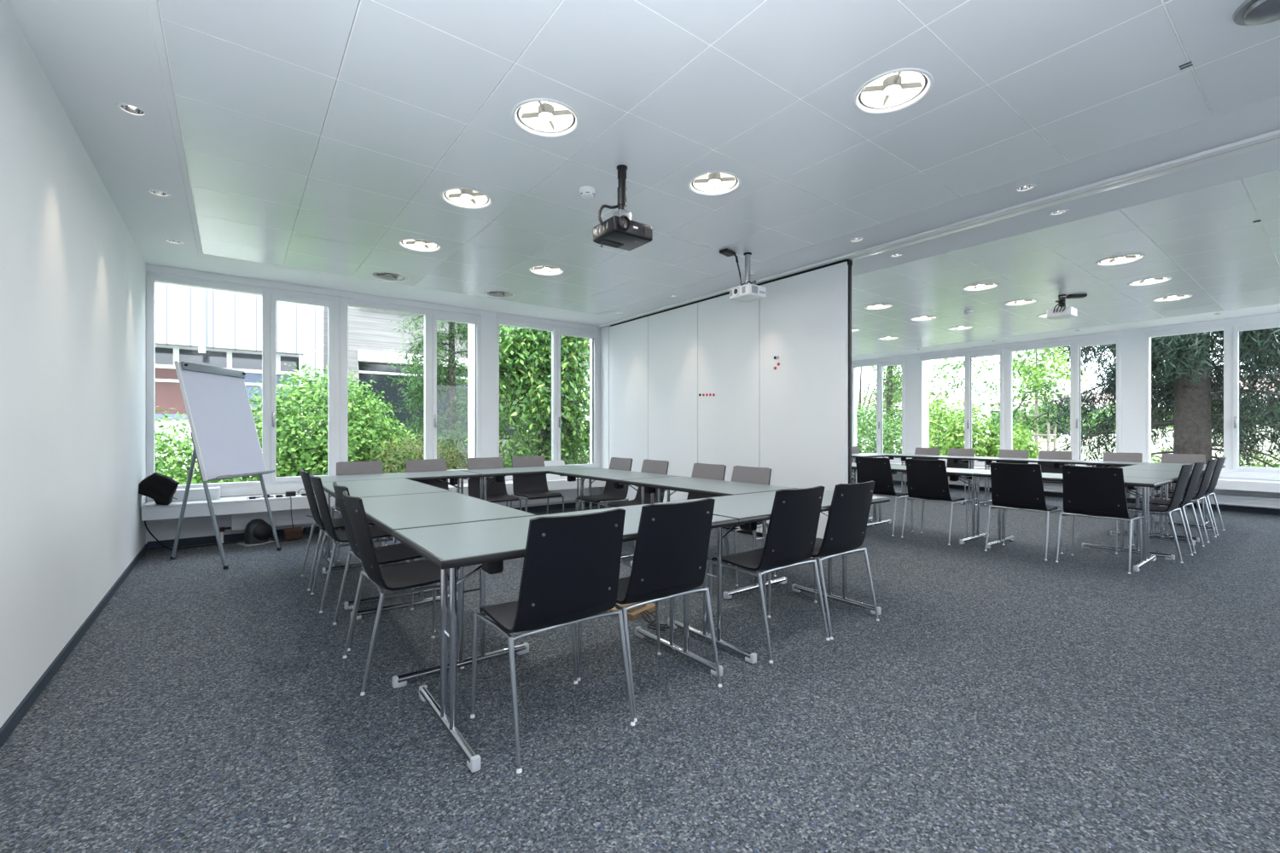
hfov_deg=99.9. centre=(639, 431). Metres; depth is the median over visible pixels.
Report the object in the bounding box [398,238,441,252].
recessed light
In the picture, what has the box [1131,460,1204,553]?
chair
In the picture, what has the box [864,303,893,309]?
recessed light
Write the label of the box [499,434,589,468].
bush
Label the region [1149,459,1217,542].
chair
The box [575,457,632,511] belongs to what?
chair
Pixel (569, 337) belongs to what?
leaning tree
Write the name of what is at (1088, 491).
chair
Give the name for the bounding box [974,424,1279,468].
lawn
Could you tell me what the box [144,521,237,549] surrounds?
power cable
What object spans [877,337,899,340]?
recessed light
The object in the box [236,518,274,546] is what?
hat
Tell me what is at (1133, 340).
wall
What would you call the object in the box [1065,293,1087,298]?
box
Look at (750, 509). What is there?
folding table
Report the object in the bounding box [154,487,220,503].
box
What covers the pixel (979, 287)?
recessed light
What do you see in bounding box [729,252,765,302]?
ceiling projector
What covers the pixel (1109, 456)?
chair
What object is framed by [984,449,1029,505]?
chair
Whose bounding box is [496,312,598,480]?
window
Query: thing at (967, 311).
smoke detector
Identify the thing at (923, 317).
recessed light
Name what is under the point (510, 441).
hedge
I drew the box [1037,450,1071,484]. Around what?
chair
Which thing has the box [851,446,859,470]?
chair
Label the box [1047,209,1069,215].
recessed light
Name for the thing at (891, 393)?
conifer
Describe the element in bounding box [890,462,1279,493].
window bench
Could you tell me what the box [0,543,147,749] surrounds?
baseboard
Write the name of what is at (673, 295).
recessed light
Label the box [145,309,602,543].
wall
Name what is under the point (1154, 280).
recessed light
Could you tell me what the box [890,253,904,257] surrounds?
recessed light
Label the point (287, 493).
power adapter
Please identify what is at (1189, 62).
ceiling vent
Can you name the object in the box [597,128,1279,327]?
track
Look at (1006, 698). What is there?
floor
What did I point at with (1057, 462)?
folding table
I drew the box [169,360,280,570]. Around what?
flip chart
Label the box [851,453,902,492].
folding table
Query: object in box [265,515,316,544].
cable
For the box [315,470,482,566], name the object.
folding table
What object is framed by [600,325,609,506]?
trim
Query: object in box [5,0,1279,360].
ceiling
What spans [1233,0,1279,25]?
loudspeaker
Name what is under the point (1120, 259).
recessed light
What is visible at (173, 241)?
recessed light
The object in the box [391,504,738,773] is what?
folding table
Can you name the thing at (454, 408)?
tree
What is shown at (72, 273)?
wall
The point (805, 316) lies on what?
partition panel
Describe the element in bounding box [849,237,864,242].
recessed light
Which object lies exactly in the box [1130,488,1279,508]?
radiator
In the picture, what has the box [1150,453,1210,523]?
chair
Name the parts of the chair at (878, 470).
backrest, seat, seat frame, leg, leg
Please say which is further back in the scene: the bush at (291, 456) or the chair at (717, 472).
the bush at (291, 456)
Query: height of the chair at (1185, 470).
0.869 m
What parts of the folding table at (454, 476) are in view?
leg, leg, leg, leg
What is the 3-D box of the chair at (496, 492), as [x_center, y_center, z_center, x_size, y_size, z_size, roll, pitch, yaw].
[-1.628,0.735,5.922,0.506,0.869,0.499,0,0,-37]
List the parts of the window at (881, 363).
sash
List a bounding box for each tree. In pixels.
[380,314,514,469]
[454,325,589,465]
[547,337,579,464]
[856,366,876,452]
[928,348,1092,451]
[989,346,1088,459]
[1039,327,1279,467]
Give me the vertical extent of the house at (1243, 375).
4.300 m
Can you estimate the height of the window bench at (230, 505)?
0.134 m
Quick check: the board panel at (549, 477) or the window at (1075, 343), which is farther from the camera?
the window at (1075, 343)
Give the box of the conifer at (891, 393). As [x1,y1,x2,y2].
[856,365,901,453]
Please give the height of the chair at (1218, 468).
0.869 m
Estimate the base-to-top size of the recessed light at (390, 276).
0.118 m
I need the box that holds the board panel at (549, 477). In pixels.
[543,460,567,480]
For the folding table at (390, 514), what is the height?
0.741 m
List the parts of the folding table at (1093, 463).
leg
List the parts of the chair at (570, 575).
leg, leg, seat, seat frame, backrest, leg, leg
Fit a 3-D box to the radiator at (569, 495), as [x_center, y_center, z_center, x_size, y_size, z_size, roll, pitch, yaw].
[-1.563,0.945,7.679,1.850,0.180,0.191,0,0,-37]
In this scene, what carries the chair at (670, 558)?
on the floor
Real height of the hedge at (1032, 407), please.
3.544 m
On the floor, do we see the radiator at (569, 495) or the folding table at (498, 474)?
the folding table at (498, 474)
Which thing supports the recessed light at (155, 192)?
in the ceiling
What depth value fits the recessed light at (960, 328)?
8.69 m
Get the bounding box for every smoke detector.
[579,186,595,199]
[964,309,973,314]
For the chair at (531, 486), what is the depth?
6.34 m
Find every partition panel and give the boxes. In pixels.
[609,314,649,501]
[647,300,698,502]
[697,283,761,536]
[759,259,852,553]
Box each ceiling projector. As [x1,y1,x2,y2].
[593,164,652,250]
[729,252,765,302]
[1047,294,1077,319]
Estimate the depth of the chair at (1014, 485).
5.05 m
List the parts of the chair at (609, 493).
leg, seat, seat frame, backrest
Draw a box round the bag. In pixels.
[138,471,179,506]
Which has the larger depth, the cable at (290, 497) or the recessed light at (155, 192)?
the cable at (290, 497)
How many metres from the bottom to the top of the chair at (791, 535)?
0.869 m
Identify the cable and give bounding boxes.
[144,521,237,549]
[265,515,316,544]
[290,496,294,528]
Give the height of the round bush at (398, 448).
2.115 m
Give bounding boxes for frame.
[1017,413,1056,451]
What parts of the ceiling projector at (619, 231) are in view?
ceiling plate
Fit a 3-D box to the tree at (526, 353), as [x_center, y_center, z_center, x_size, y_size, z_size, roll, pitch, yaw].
[-1.787,-0.670,10.628,3.510,4.325,1.625,0,0,-31]
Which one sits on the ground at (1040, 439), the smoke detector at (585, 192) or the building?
the building
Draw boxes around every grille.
[741,286,744,293]
[751,285,757,293]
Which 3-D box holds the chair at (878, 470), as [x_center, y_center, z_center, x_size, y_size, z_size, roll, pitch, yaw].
[2.838,0.735,6.304,0.499,0.869,0.506,0,0,-37]
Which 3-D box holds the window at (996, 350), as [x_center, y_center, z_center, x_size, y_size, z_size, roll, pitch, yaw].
[6.444,-0.477,10.823,0.158,2.345,1.595,0,0,-37]
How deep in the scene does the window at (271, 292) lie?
5.89 m
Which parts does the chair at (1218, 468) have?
seat, leg, backrest, leg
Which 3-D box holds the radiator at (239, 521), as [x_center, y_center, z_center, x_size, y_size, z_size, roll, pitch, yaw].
[-3.429,1.012,6.272,2.325,0.315,0.191,0,0,-37]
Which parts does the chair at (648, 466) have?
seat, backrest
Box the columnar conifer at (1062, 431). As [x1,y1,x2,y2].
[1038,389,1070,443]
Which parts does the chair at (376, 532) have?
leg, backrest, leg, seat, seat frame, leg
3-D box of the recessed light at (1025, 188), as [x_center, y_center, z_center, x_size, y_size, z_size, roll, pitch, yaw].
[2.618,-1.678,3.653,0.128,0.062,0.128,0,0,-37]
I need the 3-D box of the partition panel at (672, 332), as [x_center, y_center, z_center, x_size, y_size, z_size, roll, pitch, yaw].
[0.452,-0.234,7.158,0.100,2.801,1.010,0,0,-37]
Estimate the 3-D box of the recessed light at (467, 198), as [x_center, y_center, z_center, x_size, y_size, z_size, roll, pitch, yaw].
[-1.228,-1.704,3.814,0.358,0.118,0.358,0,0,-37]
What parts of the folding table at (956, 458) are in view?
leg, leg, leg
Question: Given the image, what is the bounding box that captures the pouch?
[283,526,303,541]
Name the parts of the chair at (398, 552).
leg, backrest, leg, seat, seat frame, leg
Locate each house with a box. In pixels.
[856,389,977,423]
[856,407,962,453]
[986,392,1116,426]
[1210,375,1279,407]
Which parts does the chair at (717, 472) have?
backrest, leg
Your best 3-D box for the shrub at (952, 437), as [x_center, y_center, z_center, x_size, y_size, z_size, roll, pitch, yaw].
[8.304,0.440,13.567,2.908,2.994,2.134,0,0,40]
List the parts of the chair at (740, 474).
leg, leg, seat, seat frame, backrest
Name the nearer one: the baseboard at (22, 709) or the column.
the baseboard at (22, 709)
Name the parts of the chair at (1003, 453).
leg, backrest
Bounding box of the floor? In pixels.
[0,480,1279,852]
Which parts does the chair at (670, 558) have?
leg, leg, leg, seat, seat frame, backrest, leg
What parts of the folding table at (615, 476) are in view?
leg, leg, leg, leg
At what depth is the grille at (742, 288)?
4.89 m
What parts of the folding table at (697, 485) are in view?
leg, leg, leg, leg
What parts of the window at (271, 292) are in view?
handle, sash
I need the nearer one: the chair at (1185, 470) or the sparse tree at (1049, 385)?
the chair at (1185, 470)
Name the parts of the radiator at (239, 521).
panel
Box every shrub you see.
[856,400,901,453]
[928,391,1034,458]
[992,423,1041,459]
[1151,447,1279,467]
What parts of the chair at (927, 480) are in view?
leg, leg, backrest, seat frame, seat, leg, leg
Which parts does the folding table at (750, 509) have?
leg, leg, leg, leg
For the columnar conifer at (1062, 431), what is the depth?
27.82 m
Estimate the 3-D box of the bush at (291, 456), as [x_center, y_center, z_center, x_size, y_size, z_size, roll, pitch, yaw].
[-4.917,0.428,8.707,3.544,3.180,2.248,0,0,-40]
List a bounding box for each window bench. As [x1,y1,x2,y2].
[141,477,605,521]
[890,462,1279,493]
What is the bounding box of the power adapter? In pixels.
[285,491,298,496]
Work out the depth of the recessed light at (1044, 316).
7.78 m
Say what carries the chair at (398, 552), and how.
on the floor
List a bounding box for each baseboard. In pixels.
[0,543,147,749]
[147,501,599,549]
[851,477,1279,514]
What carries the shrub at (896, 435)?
on the lawn at (1159, 445)
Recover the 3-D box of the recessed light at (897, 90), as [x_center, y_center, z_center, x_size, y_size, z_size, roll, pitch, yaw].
[1.229,-1.704,2.619,0.358,0.118,0.358,0,0,-37]
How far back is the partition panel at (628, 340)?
7.87 m
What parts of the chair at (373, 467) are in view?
leg, seat, leg, backrest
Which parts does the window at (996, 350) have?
sash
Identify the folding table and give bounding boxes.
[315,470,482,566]
[321,478,450,610]
[350,491,536,688]
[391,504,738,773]
[459,465,599,511]
[548,468,676,561]
[620,476,797,599]
[651,488,890,663]
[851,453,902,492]
[851,463,872,521]
[851,465,990,544]
[885,453,985,504]
[968,457,1084,512]
[972,471,1171,571]
[1075,460,1225,526]
[1081,469,1195,560]
[1117,464,1215,542]
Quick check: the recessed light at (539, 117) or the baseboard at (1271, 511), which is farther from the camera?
the baseboard at (1271, 511)
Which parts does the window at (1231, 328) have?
handle, sash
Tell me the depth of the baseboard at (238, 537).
5.71 m
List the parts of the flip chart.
rail, leg, rail, leg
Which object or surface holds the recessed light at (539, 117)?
in the ceiling
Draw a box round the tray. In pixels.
[207,470,275,481]
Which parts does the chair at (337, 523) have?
leg, backrest, leg, seat frame, seat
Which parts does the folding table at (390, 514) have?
leg, leg, leg, leg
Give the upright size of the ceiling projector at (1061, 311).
0.271 m
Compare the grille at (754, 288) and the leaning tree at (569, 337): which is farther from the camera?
the leaning tree at (569, 337)
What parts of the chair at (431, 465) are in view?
backrest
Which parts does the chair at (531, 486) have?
leg, backrest, seat, seat frame, leg, leg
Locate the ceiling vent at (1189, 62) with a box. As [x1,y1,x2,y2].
[1178,61,1192,69]
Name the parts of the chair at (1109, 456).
backrest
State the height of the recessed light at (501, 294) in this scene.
0.118 m
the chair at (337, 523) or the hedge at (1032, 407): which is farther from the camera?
the hedge at (1032, 407)
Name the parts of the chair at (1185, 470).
leg, leg, seat, seat frame, leg, backrest, leg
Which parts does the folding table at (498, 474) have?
leg, leg, leg, leg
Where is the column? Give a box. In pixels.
[468,324,1151,462]
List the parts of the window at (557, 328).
handle, sash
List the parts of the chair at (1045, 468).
seat, backrest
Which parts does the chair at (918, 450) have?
leg, backrest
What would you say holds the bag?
on the window bench at (230, 505)
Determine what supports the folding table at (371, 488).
on the floor
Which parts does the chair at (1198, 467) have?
leg, seat, seat frame, leg, backrest, leg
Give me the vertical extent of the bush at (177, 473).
2.792 m
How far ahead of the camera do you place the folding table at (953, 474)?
5.77 m
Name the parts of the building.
spandrel panel, band panel, sill rail, band panel, spandrel panel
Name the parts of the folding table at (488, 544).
leg, leg, leg, leg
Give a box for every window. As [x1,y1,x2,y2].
[145,263,339,501]
[339,290,480,482]
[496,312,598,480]
[851,354,905,463]
[919,343,1005,466]
[1005,331,1122,466]
[1145,313,1279,481]
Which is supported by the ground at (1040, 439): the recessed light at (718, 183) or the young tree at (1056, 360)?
the young tree at (1056, 360)
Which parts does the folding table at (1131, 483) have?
leg, leg, leg, leg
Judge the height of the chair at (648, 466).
0.869 m
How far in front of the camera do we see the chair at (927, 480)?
5.71 m
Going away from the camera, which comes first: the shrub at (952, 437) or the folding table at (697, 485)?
the folding table at (697, 485)
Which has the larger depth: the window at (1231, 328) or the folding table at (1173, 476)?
the window at (1231, 328)
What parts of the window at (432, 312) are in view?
handle, sash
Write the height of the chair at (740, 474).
0.869 m
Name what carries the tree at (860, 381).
on the ground at (1040, 439)
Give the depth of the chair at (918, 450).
9.62 m
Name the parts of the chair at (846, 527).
leg, leg, leg, seat frame, seat, backrest, leg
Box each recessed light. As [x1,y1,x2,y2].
[115,102,149,117]
[146,189,170,197]
[164,238,184,244]
[370,271,407,281]
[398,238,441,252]
[440,186,493,209]
[484,290,515,298]
[511,98,580,137]
[529,265,564,275]
[669,294,679,297]
[687,170,741,196]
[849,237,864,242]
[851,328,860,332]
[852,67,933,114]
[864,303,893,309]
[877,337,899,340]
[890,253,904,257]
[909,315,937,320]
[948,325,973,330]
[962,282,999,290]
[1004,298,1037,306]
[1013,183,1036,192]
[1037,314,1047,318]
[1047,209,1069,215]
[1095,253,1145,266]
[1127,276,1171,285]
[1152,294,1192,302]
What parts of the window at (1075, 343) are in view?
handle, sash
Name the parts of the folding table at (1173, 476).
leg, leg, leg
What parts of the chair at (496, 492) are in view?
backrest, seat, seat frame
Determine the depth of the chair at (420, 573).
2.56 m
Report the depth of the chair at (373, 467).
5.30 m
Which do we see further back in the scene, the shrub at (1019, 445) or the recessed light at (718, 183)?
the shrub at (1019, 445)
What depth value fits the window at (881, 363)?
12.16 m
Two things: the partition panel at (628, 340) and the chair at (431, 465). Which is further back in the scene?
the partition panel at (628, 340)
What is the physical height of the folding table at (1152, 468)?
0.741 m
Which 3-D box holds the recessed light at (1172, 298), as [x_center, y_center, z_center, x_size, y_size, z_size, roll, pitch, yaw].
[6.604,-1.704,6.672,0.358,0.118,0.358,0,0,-37]
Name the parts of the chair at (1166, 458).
seat, backrest, leg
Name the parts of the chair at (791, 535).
leg, seat, seat frame, leg, leg, backrest, leg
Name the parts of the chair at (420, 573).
leg, backrest, leg, seat frame, seat, leg, leg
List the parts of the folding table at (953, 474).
leg, leg, leg, leg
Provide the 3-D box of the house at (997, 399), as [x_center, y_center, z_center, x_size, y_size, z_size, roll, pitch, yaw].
[57.417,-2.780,73.344,9.800,4.500,14.800,0,0,-37]
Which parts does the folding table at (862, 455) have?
leg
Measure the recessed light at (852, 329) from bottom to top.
0.118 m
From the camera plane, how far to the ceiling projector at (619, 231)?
3.31 m
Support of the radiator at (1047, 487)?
attached to the wall at (1133, 340)
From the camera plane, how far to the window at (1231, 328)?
7.87 m
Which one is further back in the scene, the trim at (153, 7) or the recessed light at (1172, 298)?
the recessed light at (1172, 298)
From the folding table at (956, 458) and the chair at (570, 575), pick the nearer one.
the chair at (570, 575)
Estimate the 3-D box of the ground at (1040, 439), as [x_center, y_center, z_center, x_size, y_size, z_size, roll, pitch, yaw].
[22.910,1.580,36.057,200.000,0.180,190.000,0,0,-37]
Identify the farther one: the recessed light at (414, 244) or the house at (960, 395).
the house at (960, 395)
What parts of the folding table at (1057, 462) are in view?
leg, leg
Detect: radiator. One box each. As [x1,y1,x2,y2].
[219,506,342,543]
[494,488,588,506]
[903,475,1063,492]
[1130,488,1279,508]
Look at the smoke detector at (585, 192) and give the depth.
3.64 m
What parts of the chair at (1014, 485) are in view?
leg, leg, backrest, seat, seat frame, leg, leg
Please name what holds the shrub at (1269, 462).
on the lawn at (1159, 445)
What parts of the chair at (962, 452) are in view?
backrest, leg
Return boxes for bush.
[155,406,259,484]
[196,362,439,482]
[360,430,468,473]
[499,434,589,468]
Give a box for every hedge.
[464,326,589,464]
[984,396,1277,442]
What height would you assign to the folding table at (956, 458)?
0.741 m
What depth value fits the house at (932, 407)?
33.10 m
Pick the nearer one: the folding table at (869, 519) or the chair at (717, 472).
the chair at (717, 472)
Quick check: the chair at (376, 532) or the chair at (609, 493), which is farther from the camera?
the chair at (609, 493)
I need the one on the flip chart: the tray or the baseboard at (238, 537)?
the tray
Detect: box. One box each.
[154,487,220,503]
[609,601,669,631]
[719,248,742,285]
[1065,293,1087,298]
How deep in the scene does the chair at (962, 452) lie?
9.18 m
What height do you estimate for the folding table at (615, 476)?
0.741 m
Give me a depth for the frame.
17.69 m
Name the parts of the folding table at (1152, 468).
leg, leg, leg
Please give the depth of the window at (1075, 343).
9.33 m
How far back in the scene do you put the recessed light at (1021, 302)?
6.97 m
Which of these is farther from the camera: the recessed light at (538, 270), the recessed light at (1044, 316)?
the recessed light at (1044, 316)
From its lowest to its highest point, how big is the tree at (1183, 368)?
8.051 m
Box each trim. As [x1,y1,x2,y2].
[145,0,203,254]
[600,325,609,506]
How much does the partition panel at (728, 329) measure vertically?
2.801 m
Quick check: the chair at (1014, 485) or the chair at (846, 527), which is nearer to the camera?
the chair at (846, 527)
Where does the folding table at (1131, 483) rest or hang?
on the floor
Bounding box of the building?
[155,282,589,482]
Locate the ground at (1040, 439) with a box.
[299,437,1070,463]
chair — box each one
[299,469,376,591]
[309,473,395,613]
[330,460,386,561]
[332,482,436,651]
[342,490,464,696]
[401,459,448,543]
[466,457,521,510]
[470,508,634,773]
[510,455,564,514]
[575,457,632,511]
[576,498,721,722]
[605,459,669,549]
[686,463,728,564]
[708,485,829,663]
[721,465,776,586]
[768,480,879,639]
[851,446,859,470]
[855,456,913,535]
[901,448,939,496]
[901,459,968,545]
[946,448,976,500]
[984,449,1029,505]
[984,462,1063,560]
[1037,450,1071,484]
[1055,465,1141,574]
[1103,452,1142,488]
[1114,463,1193,563]
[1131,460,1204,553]
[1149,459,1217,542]
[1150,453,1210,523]
[1163,456,1226,535]
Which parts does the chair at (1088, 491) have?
leg, leg, backrest, seat, seat frame, leg, leg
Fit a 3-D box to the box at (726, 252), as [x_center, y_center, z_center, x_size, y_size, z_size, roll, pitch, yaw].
[0.839,-1.488,4.952,0.118,0.325,0.228,0,0,42]
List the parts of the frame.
rail, post, post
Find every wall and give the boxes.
[0,0,145,727]
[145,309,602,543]
[851,327,1279,509]
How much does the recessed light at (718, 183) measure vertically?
0.118 m
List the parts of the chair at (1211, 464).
leg, seat, seat frame, leg, backrest, leg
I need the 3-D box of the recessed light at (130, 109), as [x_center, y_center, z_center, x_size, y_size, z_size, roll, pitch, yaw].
[-2.611,-1.678,2.765,0.128,0.062,0.128,0,0,-37]
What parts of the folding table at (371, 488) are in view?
leg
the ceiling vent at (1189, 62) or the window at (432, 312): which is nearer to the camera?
the ceiling vent at (1189, 62)

